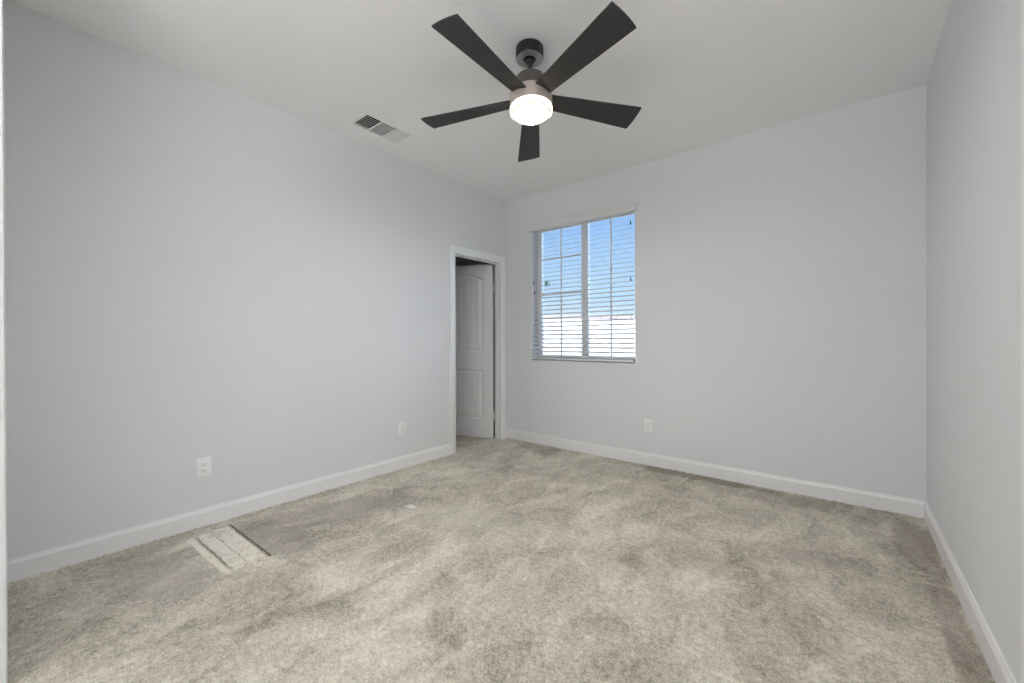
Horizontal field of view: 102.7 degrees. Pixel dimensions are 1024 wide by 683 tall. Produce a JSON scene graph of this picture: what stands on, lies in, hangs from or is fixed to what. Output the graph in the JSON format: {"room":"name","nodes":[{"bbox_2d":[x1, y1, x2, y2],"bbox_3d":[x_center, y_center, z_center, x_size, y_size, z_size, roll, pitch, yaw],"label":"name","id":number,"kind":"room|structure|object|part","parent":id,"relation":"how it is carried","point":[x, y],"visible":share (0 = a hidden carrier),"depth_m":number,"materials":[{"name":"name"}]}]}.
{"room":"empty bedroom","nodes":[
{"label":"empty bedroom","id":0,"kind":"room"},
{"bbox_2d":[0,0,5,682],"bbox_3d":[-1.079,-0.226,0.782,3.447,2.760,0.124,0,0,39],"label":"wall","id":1,"kind":"structure","parent":0,"point":[2,475],"depth_m":1.31,"materials":[{"name":"paint"}]},
{"bbox_2d":[2,0,7,682],"bbox_3d":[-0.709,-0.212,0.563,2.540,2.699,0.004,0,0,39],"label":"trim","id":2,"kind":"structure","parent":1,"relation":"attached to","point":[3,122],"depth_m":1.33,"materials":[{"name":"white paint"}]},
{"bbox_2d":[4,0,506,558],"bbox_3d":[-1.250,-0.232,3.366,0.084,2.760,3.913,0,0,39],"label":"wall","id":3,"kind":"structure","parent":0,"point":[196,268],"depth_m":2.47,"materials":[{"name":"paint"}]},
{"bbox_2d":[196,456,210,477],"bbox_3d":[-1.888,0.770,2.509,0.009,0.117,0.075,0,0,39],"label":"wall outlet","id":4,"kind":"object","parent":3,"relation":"attached to","point":[203,465],"visible":1,"depth_m":2.50,"materials":[{"name":"white plastic"}]},
{"bbox_2d":[7,443,450,583],"bbox_3d":[-1.487,1.076,2.997,0.013,0.115,2.784,0,0,39],"label":"baseboard","id":5,"kind":"structure","parent":3,"relation":"attached to","point":[28,565],"depth_m":2.45,"materials":[{"name":"white paint"}]},
{"bbox_2d":[398,421,405,434],"bbox_3d":[-0.974,0.767,3.630,0.009,0.117,0.075,0,0,39],"label":"wall outlet","id":6,"kind":"object","parent":3,"relation":"attached to","point":[401,425],"visible":1,"depth_m":3.62,"materials":[{"name":"white plastic"}]},
{"bbox_2d":[455,264,494,437],"bbox_3d":[-0.544,0.113,4.789,0.698,1.998,0.099,0,0,16],"label":"door","id":7,"kind":"structure","parent":3,"relation":"in","point":[474,284],"depth_m":4.77,"materials":[{"name":"white paint"}]},
{"bbox_2d":[450,245,505,453],"bbox_3d":[-0.376,0.081,4.421,0.102,2.091,0.843,0,0,39],"label":"trim","id":8,"kind":"structure","parent":3,"relation":"attached to","point":[454,249],"depth_m":4.47,"materials":[{"name":"white paint"}]},
{"bbox_2d":[455,256,476,265],"bbox_3d":[-1.233,-0.236,5.134,0.100,2.760,2.400,0,0,39],"label":"wall","id":9,"kind":"structure","parent":0,"point":[459,261],"depth_m":5.74,"materials":[{"name":"paint"}]},
{"bbox_2d":[8,0,951,201],"bbox_3d":[-0.712,-1.635,1.740,6.500,0.050,5.811,0,0,39],"label":"ceiling","id":10,"kind":"structure","parent":0,"point":[700,73],"depth_m":2.36,"materials":[{"name":"white paint"}]},
{"bbox_2d":[348,112,414,144],"bbox_3d":[-0.983,-1.692,3.108,0.228,0.171,0.424,0,0,39],"label":"ceiling vent","id":11,"kind":"object","parent":10,"relation":"in","point":[392,133],"visible":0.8,"depth_m":3.12,"materials":[{"name":"white metal"}]},
{"bbox_2d":[421,1,640,161],"bbox_3d":[0.083,-1.429,2.233,1.286,0.368,1.237,0,0,39],"label":"ceiling fan","id":12,"kind":"object","parent":10,"relation":"hanging from","point":[531,103],"visible":1,"depth_m":2.16,"materials":[{"name":"black wood"}]},
{"bbox_3d":[-0.250,-1.325,2.393,0.558,0.042,0.159,0,0,18],"label":"blade","id":13,"kind":"part","parent":12,"relation":"part of","materials":[{"name":"grey wood"}]},
{"bbox_3d":[-0.117,-1.360,1.959,0.158,0.056,0.560,0,0,39],"label":"blade","id":14,"kind":"part","parent":12,"relation":"part of","materials":[{"name":"grey wood"}]},
{"bbox_3d":[0.121,-1.312,2.640,0.156,0.071,0.558,0,0,0],"label":"blade","id":15,"kind":"part","parent":12,"relation":"part of","materials":[{"name":"grey wood"}]},
{"bbox_3d":[0.101,-1.514,2.262,0.053,0.111,0.063,0,0,39],"label":"down rod","id":16,"kind":"part","parent":12,"relation":"part of","materials":[{"name":"black metal"}]},
{"bbox_3d":[0.097,-1.550,2.250,0.146,0.005,0.146,0,0,14],"label":"canopy plate","id":17,"kind":"part","parent":12,"relation":"part of","materials":[{"name":"grey metal"}]},
{"bbox_3d":[0.105,-1.272,2.260,0.234,0.043,0.233,0,0,39],"label":"lamp shade","id":18,"kind":"part","parent":12,"relation":"part of","materials":[{"name":"white glass"}]},
{"bbox_3d":[0.320,-1.367,1.954,0.156,0.072,0.558,0,0,-35],"label":"blade","id":19,"kind":"part","parent":12,"relation":"part of","materials":[{"name":"grey wood"}]},
{"bbox_3d":[0.468,-1.335,2.368,0.559,0.051,0.155,0,0,-18],"label":"blade","id":20,"kind":"part","parent":12,"relation":"part of","materials":[{"name":"grey wood"}]},
{"bbox_2d":[477,261,494,421],"bbox_3d":[-0.076,-0.241,5.673,1.012,2.760,0.100,0,0,39],"label":"wall","id":21,"kind":"structure","parent":0,"point":[478,262],"depth_m":5.75,"materials":[{"name":"paint"}]},
{"bbox_2d":[7,435,994,682],"bbox_3d":[-0.245,1.124,2.538,4.429,0.012,3.733,0,0,39],"label":"floor","id":22,"kind":"structure","parent":0,"point":[490,560],"depth_m":1.85,"materials":[{"name":"carpet"}]},
{"bbox_2d":[186,525,271,573],"bbox_3d":[-1.561,1.127,2.238,0.595,0.012,0.246,0,0,39],"label":"carpet patch","id":23,"kind":"object","parent":22,"relation":"on","point":[237,543],"visible":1,"depth_m":2.21,"materials":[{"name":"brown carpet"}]},
{"bbox_2d":[506,84,925,502],"bbox_3d":[1.369,-0.241,3.694,3.562,2.760,0.165,0,0,39],"label":"wall","id":24,"kind":"structure","parent":0,"point":[780,270],"depth_m":3.13,"materials":[{"name":"paint"}]},
{"bbox_2d":[538,211,634,362],"bbox_3d":[0.763,-0.533,4.255,1.181,1.475,0.054,0,0,39],"label":"window","id":25,"kind":"structure","parent":24,"relation":"in","point":[583,225],"depth_m":4.25,"materials":[{"name":"white plastic"}]},
{"bbox_2d":[529,202,636,361],"bbox_3d":[0.689,-0.540,4.158,1.213,1.464,0.087,0,0,39],"label":"window blind","id":26,"kind":"object","parent":25,"relation":"attached to","point":[628,208],"visible":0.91,"depth_m":4.11,"materials":[{"name":"white plastic"}]},
{"bbox_3d":[0.236,-0.932,4.503,0.001,0.575,0.001,0,0,39],"label":"lift cord","id":27,"kind":"part","parent":26,"relation":"part of","materials":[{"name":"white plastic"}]},
{"bbox_3d":[0.692,-0.517,4.177,0.001,1.405,0.054,0,0,39],"label":"ladder cord","id":28,"kind":"part","parent":26,"relation":"part of","materials":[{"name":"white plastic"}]},
{"bbox_3d":[0.688,-1.240,4.173,1.156,0.050,0.048,0,0,39],"label":"head rail","id":29,"kind":"part","parent":26,"relation":"part of","materials":[{"name":"white plastic"}]},
{"bbox_3d":[0.694,0.184,4.178,1.156,0.016,0.050,0,0,39],"label":"rail","id":30,"kind":"part","parent":26,"relation":"part of","materials":[{"name":"white plastic"}]},
{"bbox_3d":[1.062,-0.518,3.874,0.001,1.405,0.054,0,0,39],"label":"ladder cord","id":31,"kind":"part","parent":26,"relation":"part of","materials":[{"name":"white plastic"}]},
{"bbox_2d":[644,419,652,432],"bbox_3d":[1.233,0.761,3.697,0.075,0.117,0.009,0,0,39],"label":"wall outlet","id":32,"kind":"object","parent":24,"relation":"attached to","point":[648,424],"visible":1,"depth_m":3.69,"materials":[{"name":"white plastic"}]},
{"bbox_2d":[507,429,923,517],"bbox_3d":[1.272,1.066,3.664,3.421,0.115,0.013,0,0,39],"label":"baseboard","id":33,"kind":"structure","parent":24,"relation":"attached to","point":[873,500],"depth_m":3.20,"materials":[{"name":"white paint"}]},
{"bbox_2d":[926,0,1020,682],"bbox_3d":[1.445,-0.235,1.085,0.084,2.760,3.783,0,0,39],"label":"wall","id":34,"kind":"structure","parent":0,"point":[973,84],"depth_m":1.57,"materials":[{"name":"paint"}]},
{"bbox_2d":[924,501,1016,682],"bbox_3d":[2.011,1.068,1.854,0.013,0.115,1.885,0,0,39],"label":"baseboard","id":35,"kind":"structure","parent":34,"relation":"attached to","point":[1000,671],"depth_m":1.60,"materials":[{"name":"white paint"}]},
{"bbox_2d":[1021,0,1023,682],"bbox_3d":[1.116,0.086,0.762,0.019,2.091,0.940,0,0,39],"label":"trim","id":36,"kind":"structure","parent":34,"relation":"attached to","point":[1022,1],"depth_m":1.12,"materials":[{"name":"white paint"}]},
{"label":"outside","id":37,"kind":"structure","parent":0,"visible":0},
{"bbox_3d":[6.325,1.494,7.753,60.000,0.200,60.000,0,0,39],"label":"ground","id":38,"kind":"structure","parent":37,"visible":0},
{"bbox_2d":[544,315,634,356],"bbox_3d":[1.000,0.347,11.076,12.397,2.110,0.192,0,0,0],"label":"wall","id":39,"kind":"structure","parent":38,"relation":"on","point":[545,316],"depth_m":11.00,"materials":[{"name":"white"}]}
]}

